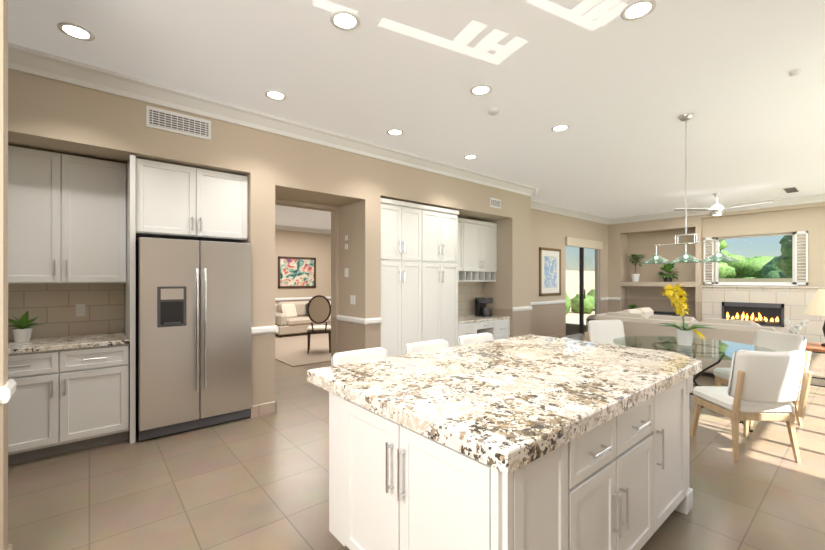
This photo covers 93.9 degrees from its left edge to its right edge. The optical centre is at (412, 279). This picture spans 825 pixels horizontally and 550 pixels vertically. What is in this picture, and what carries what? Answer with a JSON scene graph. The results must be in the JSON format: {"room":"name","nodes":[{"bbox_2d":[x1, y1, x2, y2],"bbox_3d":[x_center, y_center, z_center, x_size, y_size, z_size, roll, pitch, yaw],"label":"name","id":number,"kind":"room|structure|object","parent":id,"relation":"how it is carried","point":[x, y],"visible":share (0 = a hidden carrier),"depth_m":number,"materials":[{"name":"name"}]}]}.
{"room":"kitchen","nodes":[
{"label":"kitchen","id":0,"kind":"room"},
{"bbox_2d":[0,0,7,549],"bbox_3d":[-2.844,-0.150,1.125,2.290,3.200,0.140,0,0,-40],"label":"wall","id":1,"kind":"structure","parent":0,"point":[3,269],"depth_m":1.81,"materials":[{"name":"paint"}]},
{"bbox_2d":[0,383,14,403],"bbox_3d":[-2.780,0.537,1.070,2.316,0.075,0.026,0,0,-40],"label":"trim","id":2,"kind":"structure","parent":1,"relation":"attached to","point":[7,389],"depth_m":1.80,"materials":[{"name":"white wood"}]},
{"bbox_2d":[8,69,530,417],"bbox_3d":[-1.439,-0.150,4.732,9.080,3.200,0.700,0,0,-40],"label":"wall","id":3,"kind":"structure","parent":0,"point":[49,115],"depth_m":4.24,"materials":[{"name":"paint"}]},
{"bbox_2d":[8,145,127,284],"bbox_3d":[-3.208,-0.540,3.472,0.996,1.140,0.345,0,0,-40],"label":"upper cabinet","id":4,"kind":"object","parent":3,"relation":"attached to","point":[78,226],"depth_m":3.39,"materials":[{"name":"white wood"}]},
{"bbox_2d":[146,105,210,139],"bbox_3d":[-2.191,-1.475,3.630,0.530,0.190,0.020,0,0,-40],"label":"air vent","id":5,"kind":"object","parent":3,"relation":"in","point":[167,120],"visible":1,"depth_m":3.61,"materials":[{"name":"white metal"}]},
{"bbox_2d":[128,155,247,242],"bbox_3d":[-2.330,-0.770,4.032,0.980,0.680,0.616,0,0,-40],"label":"upper cabinet","id":6,"kind":"object","parent":3,"relation":"attached to","point":[166,200],"depth_m":3.75,"materials":[{"name":"white wood"}]},
{"bbox_2d":[254,325,277,332],"bbox_3d":[-1.760,0.537,4.544,0.026,0.075,0.876,0,0,-40],"label":"trim","id":7,"kind":"structure","parent":3,"relation":"attached to","point":[273,329],"depth_m":4.16,"materials":[{"name":"white"}]},
{"bbox_2d":[262,401,276,412],"bbox_3d":[-1.765,1.387,4.540,0.012,0.125,0.876,0,0,-40],"label":"baseboard","id":8,"kind":"structure","parent":3,"relation":"attached to","point":[272,406],"depth_m":4.19,"materials":[{"name":"wood"}]},
{"bbox_2d":[8,42,538,196],"bbox_3d":[-1.133,-1.675,4.457,9.195,0.150,0.115,0,0,-40],"label":"crown molding","id":9,"kind":"structure","parent":3,"relation":"attached to","point":[41,64],"depth_m":3.78,"materials":[{"name":"white wood"}]},
{"bbox_2d":[344,268,347,276],"bbox_3d":[-0.915,-0.100,5.329,0.011,0.120,0.090,0,0,-40],"label":"switch plate","id":10,"kind":"object","parent":3,"relation":"attached to","point":[346,269],"depth_m":5.32,"materials":[{"name":"white plastic"}]},
{"bbox_2d":[350,295,354,304],"bbox_3d":[-0.806,0.271,5.198,0.011,0.120,0.120,0,0,-40],"label":"switch plate","id":11,"kind":"object","parent":3,"relation":"attached to","point":[352,299],"depth_m":5.19,"materials":[{"name":"white plastic"}]},
{"bbox_2d":[337,315,367,324],"bbox_3d":[-0.883,0.537,5.279,0.026,0.075,0.876,0,0,-40],"label":"trim","id":12,"kind":"structure","parent":3,"relation":"attached to","point":[339,317],"depth_m":5.17,"materials":[{"name":"white"}]},
{"bbox_2d":[461,218,468,273],"bbox_3d":[0.625,-0.610,6.689,0.517,0.920,0.345,0,0,-40],"label":"upper cabinet","id":13,"kind":"object","parent":3,"relation":"attached to","point":[464,222],"depth_m":6.71,"materials":[{"name":"white wood"}]},
{"bbox_2d":[469,219,496,273],"bbox_3d":[1.109,-0.610,7.094,0.976,0.920,0.345,0,0,-40],"label":"upper cabinet","id":14,"kind":"object","parent":3,"relation":"attached to","point":[482,235],"depth_m":7.01,"materials":[{"name":"white wood"}]},
{"bbox_2d":[490,198,500,208],"bbox_3d":[1.444,-1.330,6.680,0.300,0.160,0.020,0,0,-40],"label":"air vent","id":15,"kind":"object","parent":3,"relation":"in","point":[495,203],"visible":1,"depth_m":6.67,"materials":[{"name":"white metal"}]},
{"bbox_2d":[512,306,531,311],"bbox_3d":[2.043,0.537,7.180,0.560,0.075,0.026,0,0,-40],"label":"trim","id":16,"kind":"structure","parent":3,"relation":"attached to","point":[524,308],"depth_m":7.16,"materials":[{"name":"white wood"}]},
{"bbox_2d":[547,333,565,337],"bbox_3d":[2.810,1.387,8.747,2.590,0.125,0.012,0,0,-40],"label":"baseboard","id":17,"kind":"structure","parent":3,"relation":"attached to","point":[558,335],"depth_m":9.39,"materials":[{"name":"tile"}]},
{"bbox_2d":[531,200,611,224],"bbox_3d":[3.728,-1.675,9.449,4.900,0.150,0.115,0,0,-40],"label":"crown molding","id":18,"kind":"structure","parent":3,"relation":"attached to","point":[534,205],"depth_m":9.58,"materials":[{"name":"white"}]},
{"bbox_2d":[275,230,330,303],"bbox_3d":[-4.499,-0.025,10.029,10.300,2.950,0.150,0,0,-40],"label":"wall","id":19,"kind":"structure","parent":0,"point":[317,246],"depth_m":11.12,"materials":[{"name":"paint"}]},
{"bbox_2d":[278,256,315,287],"bbox_3d":[-3.267,-0.210,10.941,1.120,0.880,0.033,0,0,-40],"label":"picture","id":20,"kind":"object","parent":19,"relation":"attached to","point":[296,272],"visible":1,"depth_m":10.92,"materials":[{"name":"multicoloured paper"}]},
{"bbox_2d":[275,297,330,300],"bbox_3d":[-4.443,0.537,9.962,10.000,0.075,0.026,0,0,-40],"label":"trim","id":21,"kind":"structure","parent":19,"relation":"attached to","point":[299,298],"depth_m":10.89,"materials":[{"name":"white wood"}]},
{"bbox_2d":[275,225,330,233],"bbox_3d":[-4.422,-1.440,9.937,10.000,0.120,0.092,0,0,-40],"label":"crown molding","id":22,"kind":"structure","parent":19,"relation":"attached to","point":[300,229],"depth_m":11.02,"materials":[{"name":"white"}]},
{"bbox_2d":[275,205,330,229],"bbox_3d":[-2.748,-1.550,7.942,10.300,0.100,5.600,0,0,-40],"label":"ceiling","id":23,"kind":"structure","parent":0,"point":[298,217],"depth_m":9.25,"materials":[{"name":"white paint"}]},
{"bbox_2d":[124,199,607,365],"bbox_3d":[0.460,-0.150,6.880,14.750,3.200,0.150,0,0,-40],"label":"wall","id":24,"kind":"structure","parent":0,"point":[550,230],"depth_m":9.04,"materials":[{"name":"paint"}]},
{"bbox_2d":[531,300,565,305],"bbox_3d":[2.815,0.537,8.741,2.590,0.075,0.026,0,0,-40],"label":"trim","id":25,"kind":"structure","parent":24,"relation":"attached to","point":[559,301],"depth_m":9.04,"materials":[{"name":"white wood"}]},
{"bbox_2d":[539,247,560,295],"bbox_3d":[3.266,-0.190,9.113,0.920,1.120,0.033,0,0,-40],"label":"picture frame","id":26,"kind":"object","parent":24,"relation":"attached to","point":[549,271],"visible":1,"depth_m":9.08,"materials":[{"name":"brown wood"}]},
{"bbox_2d":[565,237,602,337],"bbox_3d":[4.536,0.190,10.229,1.960,2.520,0.160,0,0,-40],"label":"sliding glass door","id":27,"kind":"structure","parent":24,"relation":"attached to","point":[582,244],"depth_m":10.23,"materials":[{"name":"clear glass"}]},
{"bbox_2d":[8,324,824,549],"bbox_3d":[0.509,1.500,6.628,14.800,0.100,11.800,0,0,-40],"label":"floor","id":28,"kind":"structure","parent":0,"point":[256,483],"depth_m":2.68,"materials":[{"name":"tile"}]},
{"bbox_2d":[8,341,131,464],"bbox_3d":[-3.112,1.010,3.356,0.994,0.880,0.646,0,0,-40],"label":"base cabinet","id":29,"kind":"object","parent":28,"relation":"on","point":[65,400],"depth_m":3.18,"materials":[{"name":"white wood"}]},
{"bbox_2d":[8,333,127,352],"bbox_3d":[-3.289,0.550,3.199,1.472,0.040,0.659,0,0,-40],"label":"countertop","id":30,"kind":"structure","parent":29,"relation":"on","point":[82,340],"depth_m":3.27,"materials":[{"name":"beige stone"}]},
{"bbox_2d":[136,237,251,440],"bbox_3d":[-2.247,0.535,3.945,0.960,1.830,0.767,0,0,-40],"label":"fridge","id":31,"kind":"object","parent":28,"relation":"on","point":[193,334],"visible":1,"depth_m":3.65,"materials":[{"name":"grey metal"}]},
{"bbox_2d":[275,333,330,366],"bbox_3d":[-1.497,1.444,9.252,4.400,0.012,3.700,0,0,-40],"label":"area rug","id":32,"kind":"object","parent":28,"relation":"on","point":[290,349],"visible":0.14,"depth_m":7.96,"materials":[{"name":"beige carpet"}]},
{"bbox_2d":[307,295,330,353],"bbox_3d":[-1.866,0.869,7.712,0.480,1.164,0.577,0,0,-13],"label":"chair","id":33,"kind":"object","parent":32,"relation":"on","point":[318,309],"visible":0.96,"depth_m":7.50,"materials":[{"name":"brown wood"}]},
{"bbox_2d":[275,300,330,337],"bbox_3d":[-2.738,1.020,10.652,2.300,0.860,1.000,0,0,-40],"label":"sofa","id":34,"kind":"object","parent":28,"relation":"on","point":[292,318],"visible":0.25,"depth_m":10.01,"materials":[{"name":"beige fabric"}]},
{"bbox_2d":[331,347,387,365],"bbox_3d":[-0.274,0.986,2.723,0.472,0.931,0.548,0,0,-40],"label":"stool","id":35,"kind":"object","parent":28,"relation":"on","point":[346,357],"visible":0.21,"depth_m":2.87,"materials":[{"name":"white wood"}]},
{"bbox_2d":[381,198,424,356],"bbox_3d":[-0.338,0.170,5.684,0.838,2.560,0.646,0,0,-40],"label":"tall cabinet","id":36,"kind":"object","parent":28,"relation":"on","point":[402,222],"depth_m":5.42,"materials":[{"name":"white wood"}]},
{"bbox_2d":[405,339,448,353],"bbox_3d":[0.236,0.986,3.125,0.472,0.931,0.548,0,0,-40],"label":"stool","id":37,"kind":"object","parent":28,"relation":"on","point":[416,347],"visible":0.17,"depth_m":3.27,"materials":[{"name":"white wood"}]},
{"bbox_2d":[425,206,460,346],"bbox_3d":[0.205,0.170,6.139,0.833,2.560,0.646,0,0,-40],"label":"tall cabinet","id":38,"kind":"object","parent":28,"relation":"on","point":[438,266],"depth_m":5.93,"materials":[{"name":"white wood"}]},
{"bbox_2d":[461,322,476,335],"bbox_3d":[0.702,1.080,6.557,0.455,0.740,0.646,0,0,-40],"label":"base cabinet","id":39,"kind":"object","parent":28,"relation":"on","point":[467,328],"depth_m":6.33,"materials":[{"name":"white wood"}]},
{"bbox_2d":[461,314,504,321],"bbox_3d":[1.051,0.690,6.851,1.378,0.040,0.644,0,0,-40],"label":"countertop","id":40,"kind":"structure","parent":39,"relation":"on","point":[464,317],"depth_m":6.87,"materials":[{"name":"beige stone"}]},
{"bbox_2d":[458,333,493,345],"bbox_3d":[0.721,0.986,3.558,0.472,0.931,0.548,0,0,-40],"label":"stool","id":41,"kind":"object","parent":28,"relation":"on","point":[473,338],"visible":0.17,"depth_m":3.71,"materials":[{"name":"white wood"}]},
{"bbox_2d":[477,318,509,339],"bbox_3d":[1.402,1.080,7.144,0.463,0.740,0.646,0,0,-40],"label":"base cabinet","id":42,"kind":"object","parent":28,"relation":"on","point":[499,328],"depth_m":6.85,"materials":[{"name":"white wood"}]},
{"bbox_2d":[318,370,701,549],"bbox_3d":[0.667,1.017,2.250,2.027,0.866,1.202,0,0,-40],"label":"kitchen island","id":43,"kind":"object","parent":28,"relation":"on","point":[393,485],"depth_m":1.61,"materials":[{"name":"white wood"}]},
{"bbox_2d":[307,334,701,469],"bbox_3d":[0.704,0.550,2.412,2.260,0.065,1.390,0,0,-40],"label":"island countertop","id":44,"kind":"structure","parent":43,"relation":"on","point":[505,402],"depth_m":1.88,"materials":[{"name":"beige stone"}]},
{"bbox_2d":[585,320,625,345],"bbox_3d":[2.702,1.003,5.097,0.532,0.899,0.633,0,0,-12],"label":"chair","id":45,"kind":"object","parent":28,"relation":"on","point":[605,331],"visible":0.35,"depth_m":5.29,"materials":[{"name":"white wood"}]},
{"bbox_2d":[586,307,778,373],"bbox_3d":[4.970,1.020,6.912,2.500,0.860,2.600,0,0,-40],"label":"sofa","id":46,"kind":"object","parent":28,"relation":"on","point":[642,322],"visible":0.31,"depth_m":5.92,"materials":[{"name":"beige fabric"}]},
{"bbox_2d":[613,336,775,431],"bbox_3d":[2.912,1.073,4.075,1.400,0.766,1.400,0,0,-40],"label":"dining table","id":47,"kind":"object","parent":28,"relation":"on","point":[687,351],"visible":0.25,"depth_m":4.01,"materials":[{"name":"clear glass"}]},
{"bbox_2d":[657,284,715,345],"bbox_3d":[2.879,0.361,4.073,0.637,0.654,0.580,0,0,-40],"label":"orchid","id":48,"kind":"object","parent":47,"relation":"on","point":[675,294],"visible":1,"depth_m":4.02,"materials":[{"name":"yellow plant"}]},
{"bbox_2d":[691,350,811,462],"bbox_3d":[2.829,1.003,3.261,0.532,0.899,0.633,0,0,2],"label":"chair","id":49,"kind":"object","parent":28,"relation":"on","point":[763,386],"visible":1,"depth_m":3.03,"materials":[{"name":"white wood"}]},
{"bbox_2d":[713,330,810,425],"bbox_3d":[3.677,1.003,4.085,0.633,0.899,0.532,0,0,-1],"label":"chair","id":50,"kind":"object","parent":28,"relation":"on","point":[776,341],"visible":0.4,"depth_m":4.10,"materials":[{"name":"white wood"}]},
{"bbox_2d":[805,342,824,386],"bbox_3d":[5.178,1.145,4.906,0.640,0.610,0.640,0,0,-40],"label":"side table","id":51,"kind":"object","parent":28,"relation":"on","point":[813,347],"visible":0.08,"depth_m":4.79,"materials":[{"name":"brown wood"}]},
{"bbox_2d":[784,317,809,338],"bbox_3d":[4.867,0.664,4.919,0.327,0.348,0.303,0,0,-40],"label":"orchid","id":52,"kind":"object","parent":51,"relation":"on","point":[791,326],"visible":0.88,"depth_m":4.89,"materials":[{"name":"white plant"}]},
{"bbox_2d":[804,289,824,345],"bbox_3d":[5.288,0.479,4.868,0.480,0.720,0.480,0,0,-40],"label":"table lamp","id":53,"kind":"object","parent":51,"relation":"on","point":[816,305],"visible":1,"depth_m":4.86,"materials":[{"name":"beige fabric"}]},
{"bbox_2d":[8,0,824,218],"bbox_3d":[2.309,-1.800,4.483,14.800,0.100,6.200,0,0,-40],"label":"ceiling","id":54,"kind":"structure","parent":0,"point":[619,95],"depth_m":3.36,"materials":[{"name":"white paint"}]},
{"bbox_2d":[57,22,94,40],"bbox_3d":[-2.368,-1.746,2.713,0.198,0.008,0.198,0,0,41],"label":"recessed light","id":55,"kind":"object","parent":54,"relation":"in","point":[75,31],"depth_m":2.71,"materials":[{"name":"white"}]},
{"bbox_2d":[264,90,286,99],"bbox_3d":[-1.293,-1.746,3.641,0.198,0.008,0.198,0,0,-13],"label":"recessed light","id":56,"kind":"object","parent":54,"relation":"in","point":[272,94],"depth_m":3.64,"materials":[{"name":"white"}]},
{"bbox_2d":[330,10,359,30],"bbox_3d":[-0.454,-1.746,2.595,0.198,0.008,0.198,0,0,41],"label":"recessed light","id":57,"kind":"object","parent":54,"relation":"in","point":[350,21],"depth_m":2.59,"materials":[{"name":"white"}]},
{"bbox_2d":[387,129,403,135],"bbox_3d":[-0.205,-1.746,4.554,0.198,0.008,0.198,0,0,23],"label":"recessed light","id":58,"kind":"object","parent":54,"relation":"in","point":[395,132],"depth_m":4.55,"materials":[{"name":"white glass"}]},
{"bbox_2d":[313,0,627,64],"bbox_3d":[0.396,-1.748,2.471,1.642,0.002,1.302,0,0,-40],"label":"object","id":59,"kind":"structure","parent":54,"relation":"attached to","point":[472,30],"depth_m":2.67,"materials":[{"name":"white"}]},
{"bbox_2d":[464,155,477,158],"bbox_3d":[0.827,-1.746,5.471,0.198,0.008,0.198,0,0,41],"label":"recessed light","id":60,"kind":"object","parent":54,"relation":"in","point":[467,156],"depth_m":5.46,"materials":[{"name":"white glass"}]},
{"bbox_2d":[470,84,491,95],"bbox_3d":[0.629,-1.746,3.544,0.198,0.008,0.198,0,0,23],"label":"recessed light","id":61,"kind":"object","parent":54,"relation":"in","point":[482,89],"depth_m":3.53,"materials":[{"name":"white"}]},
{"bbox_2d":[488,107,499,114],"bbox_3d":[0.837,-1.732,3.966,0.118,0.035,0.118,0,0,38],"label":"smoke detector","id":62,"kind":"object","parent":54,"relation":"attached to","point":[496,111],"depth_m":3.93,"materials":[{"name":"white plastic"}]},
{"bbox_2d":[551,124,569,131],"bbox_3d":[1.701,-1.746,4.429,0.198,0.008,0.198,0,0,41],"label":"recessed light","id":63,"kind":"object","parent":54,"relation":"in","point":[562,127],"depth_m":4.43,"materials":[{"name":"white"}]},
{"bbox_2d":[621,0,655,20],"bbox_3d":[1.460,-1.746,2.491,0.198,0.008,0.198,0,0,41],"label":"recessed light","id":64,"kind":"object","parent":54,"relation":"in","point":[638,9],"depth_m":2.49,"materials":[{"name":"white"}]},
{"bbox_2d":[639,113,739,263],"bbox_3d":[2.914,-0.967,4.103,0.330,1.566,0.890,0,0,-40],"label":"pendant light","id":65,"kind":"object","parent":54,"relation":"hanging from","point":[686,117],"visible":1,"depth_m":4.10,"materials":[{"name":"silver metal"}]},
{"bbox_2d":[674,192,771,215],"bbox_3d":[6.287,-1.528,7.706,1.497,0.443,1.428,0,0,-40],"label":"fan","id":66,"kind":"object","parent":54,"relation":"hanging from","point":[717,209],"visible":1,"depth_m":7.72,"materials":[{"name":"white painted metal"}]},
{"bbox_2d":[782,186,799,192],"bbox_3d":[7.324,-1.742,7.451,0.600,0.015,0.200,0,0,-40],"label":"ceiling vent","id":67,"kind":"object","parent":54,"relation":"in","point":[791,189],"visible":0.98,"depth_m":7.40,"materials":[{"name":"white metal"}]},
{"bbox_2d":[790,69,800,76],"bbox_3d":[3.206,-1.734,3.226,0.068,0.030,0.068,0,0,35],"label":"smoke detector","id":68,"kind":"object","parent":54,"relation":"attached to","point":[795,72],"depth_m":3.21,"materials":[{"name":"white plastic"}]},
{"bbox_2d":[608,202,824,321],"bbox_3d":[7.805,-0.150,9.095,0.650,3.200,5.900,0,0,-40],"label":"wall","id":69,"kind":"structure","parent":0,"point":[625,240],"depth_m":10.00,"materials":[{"name":"paint"}]},
{"bbox_2d":[627,304,638,308],"bbox_3d":[6.200,0.821,10.761,0.431,0.335,0.379,0,0,-40],"label":"plant","id":70,"kind":"object","parent":69,"relation":"on","point":[632,306],"visible":0.46,"depth_m":10.77,"materials":[{"name":"green plant"}]},
{"bbox_2d":[629,254,644,281],"bbox_3d":[6.257,-0.342,10.763,0.494,0.783,0.468,0,0,-40],"label":"ficus plant","id":71,"kind":"object","parent":69,"relation":"on","point":[635,277],"visible":1,"depth_m":10.73,"materials":[{"name":"green plant"}]},
{"bbox_2d":[654,311,678,315],"bbox_3d":[6.680,0.919,10.239,0.302,0.139,0.600,0,0,-40],"label":"media box","id":72,"kind":"object","parent":69,"relation":"on","point":[665,313],"visible":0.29,"depth_m":10.09,"materials":[{"name":"black"}]},
{"bbox_2d":[657,261,677,281],"bbox_3d":[6.761,-0.223,10.156,0.670,0.544,0.526,0,0,-40],"label":"trailing plant","id":73,"kind":"object","parent":69,"relation":"on","point":[668,268],"visible":0.96,"depth_m":10.08,"materials":[{"name":"green plant"}]},
{"bbox_2d":[612,194,824,223],"bbox_3d":[7.512,-1.675,8.849,0.115,0.150,5.900,0,0,-40],"label":"crown molding","id":74,"kind":"structure","parent":69,"relation":"attached to","point":[817,197],"depth_m":8.84,"materials":[{"name":"white"}]},
{"bbox_2d":[704,231,807,285],"bbox_3d":[7.847,-0.455,8.882,0.240,1.170,1.800,0,0,-40],"label":"window","id":75,"kind":"structure","parent":69,"relation":"in","point":[794,282],"depth_m":8.67,"materials":[{"name":"white"}]},
{"bbox_2d":[702,286,824,342],"bbox_3d":[8.349,0.795,8.111,0.078,1.310,3.693,0,0,-40],"label":"fireplace surround","id":76,"kind":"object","parent":69,"relation":"attached to","point":[795,300],"depth_m":8.45,"materials":[{"name":"tile"}]},
{"bbox_2d":[722,302,783,326],"bbox_3d":[7.763,0.775,8.812,0.076,0.510,1.080,0,0,-40],"label":"fireplace","id":77,"kind":"object","parent":76,"relation":"attached to","point":[766,314],"visible":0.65,"depth_m":8.74,"materials":[{"name":"black metal"}]},
{"label":"outside","id":78,"kind":"structure","parent":0,"visible":0},
{"bbox_2d":[566,311,594,334],"bbox_3d":[13.714,1.520,14.771,100.000,0.140,85.000,0,0,-40],"label":"ground","id":79,"kind":"structure","parent":78,"point":[574,319],"depth_m":14.12,"materials":[{"name":"beige"}]},
{"bbox_2d":[566,270,791,308],"bbox_3d":[13.957,0.515,10.047,17.700,1.930,21.450,0,0,-40],"label":"fence","id":80,"kind":"object","parent":79,"relation":"on","point":[720,280],"depth_m":18.20,"materials":[{"name":"beige"}]},
{"bbox_2d":[566,235,791,313],"bbox_3d":[18.327,-2.184,18.643,45.136,8.032,28.649,0,0,-40],"label":"trees","id":81,"kind":"object","parent":79,"relation":"on","point":[766,262],"depth_m":29.18,"materials":[{"name":"green plant"}]}
]}

